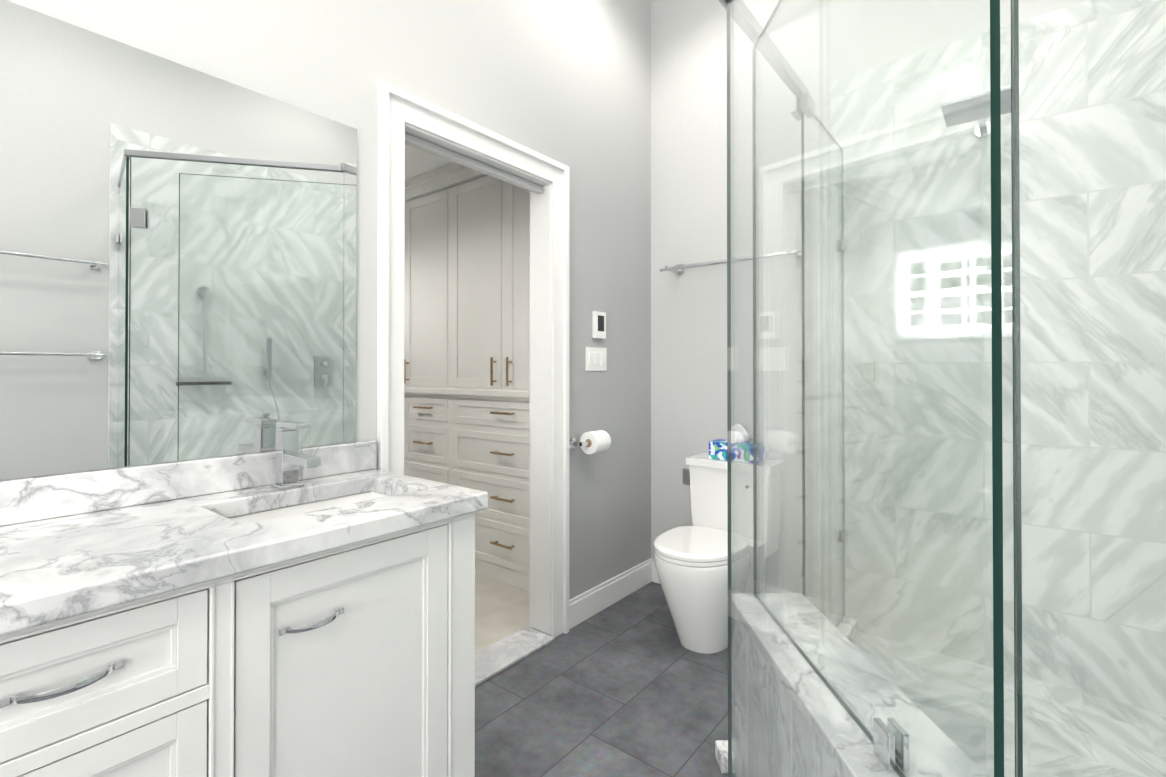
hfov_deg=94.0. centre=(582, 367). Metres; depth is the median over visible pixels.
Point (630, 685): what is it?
floor
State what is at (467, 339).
tall cabinet
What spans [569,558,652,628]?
baseboard
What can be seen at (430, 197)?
tall cabinet
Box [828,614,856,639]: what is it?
curb
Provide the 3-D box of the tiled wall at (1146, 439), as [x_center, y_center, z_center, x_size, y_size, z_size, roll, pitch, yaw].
[1.622,-0.057,2.105,1.235,2.520,0.012,0,-1,38]
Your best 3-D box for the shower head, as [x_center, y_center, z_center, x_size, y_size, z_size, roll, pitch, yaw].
[1.431,-0.920,1.955,0.200,0.085,0.467,0,-1,38]
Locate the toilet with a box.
[653,453,785,653]
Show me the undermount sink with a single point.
(291, 510)
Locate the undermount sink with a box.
[228,491,386,524]
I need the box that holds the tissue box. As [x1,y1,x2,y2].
[709,424,764,462]
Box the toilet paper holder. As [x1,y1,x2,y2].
[569,430,610,453]
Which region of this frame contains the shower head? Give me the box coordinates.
[941,86,1010,137]
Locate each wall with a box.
[0,0,650,635]
[651,0,1087,612]
[715,593,986,776]
[830,0,1165,714]
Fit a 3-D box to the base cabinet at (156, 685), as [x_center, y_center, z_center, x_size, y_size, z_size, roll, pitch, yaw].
[-0.964,0.780,0.960,0.525,0.830,0.440,0,-1,38]
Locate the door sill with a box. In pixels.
[475,627,554,686]
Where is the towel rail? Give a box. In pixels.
[660,248,801,273]
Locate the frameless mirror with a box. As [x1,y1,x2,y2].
[0,0,356,479]
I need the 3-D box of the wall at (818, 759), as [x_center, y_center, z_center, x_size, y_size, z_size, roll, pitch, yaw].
[0.561,0.940,1.161,0.290,0.513,1.041,0,0,-1]
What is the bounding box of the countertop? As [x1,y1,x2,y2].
[0,440,487,634]
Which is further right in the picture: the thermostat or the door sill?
the thermostat
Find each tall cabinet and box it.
[404,162,455,484]
[456,163,529,591]
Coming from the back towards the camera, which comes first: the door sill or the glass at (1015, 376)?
the door sill
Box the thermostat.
[592,311,605,338]
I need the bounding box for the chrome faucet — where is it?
[270,421,320,489]
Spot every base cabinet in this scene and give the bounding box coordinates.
[0,571,247,776]
[248,512,474,776]
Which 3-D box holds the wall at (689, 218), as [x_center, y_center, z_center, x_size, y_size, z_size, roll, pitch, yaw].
[0.228,-0.464,3.299,5.140,3.350,0.120,0,-1,38]
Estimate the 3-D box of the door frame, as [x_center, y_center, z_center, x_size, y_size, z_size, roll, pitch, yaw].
[-0.424,0.142,2.168,0.180,2.124,0.941,0,-1,38]
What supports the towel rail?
attached to the wall at (689, 218)
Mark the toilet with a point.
(691, 564)
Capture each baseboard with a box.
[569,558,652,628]
[653,558,829,616]
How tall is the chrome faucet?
0.175 m
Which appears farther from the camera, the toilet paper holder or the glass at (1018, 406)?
the toilet paper holder
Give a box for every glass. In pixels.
[752,0,1022,776]
[1012,0,1165,776]
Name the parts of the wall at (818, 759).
shower knee wall cap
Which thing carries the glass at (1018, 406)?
on the wall at (818, 759)
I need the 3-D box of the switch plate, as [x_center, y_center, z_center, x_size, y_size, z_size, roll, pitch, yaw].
[0.068,-0.040,2.682,0.012,0.115,0.167,0,-1,38]
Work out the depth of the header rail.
1.73 m
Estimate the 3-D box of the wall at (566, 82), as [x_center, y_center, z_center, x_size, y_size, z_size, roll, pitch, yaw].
[-1.000,-0.477,1.447,0.120,3.350,4.307,0,-1,38]
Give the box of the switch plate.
[585,347,606,370]
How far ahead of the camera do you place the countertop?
1.12 m
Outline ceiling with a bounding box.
[405,145,452,179]
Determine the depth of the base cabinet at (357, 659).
1.18 m
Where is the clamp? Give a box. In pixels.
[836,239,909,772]
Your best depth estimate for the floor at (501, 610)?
2.69 m
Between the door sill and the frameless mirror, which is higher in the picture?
the frameless mirror
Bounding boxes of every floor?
[475,573,533,653]
[475,582,734,776]
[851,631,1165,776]
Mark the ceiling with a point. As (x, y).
(418, 162)
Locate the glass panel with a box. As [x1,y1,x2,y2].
[727,0,1003,776]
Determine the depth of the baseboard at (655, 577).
3.04 m
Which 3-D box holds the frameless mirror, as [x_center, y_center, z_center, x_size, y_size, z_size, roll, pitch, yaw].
[-1.394,-0.263,0.844,0.006,0.980,2.194,0,-1,38]
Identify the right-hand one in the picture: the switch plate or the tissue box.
the tissue box
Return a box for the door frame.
[377,81,568,637]
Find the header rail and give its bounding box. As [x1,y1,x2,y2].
[718,0,814,120]

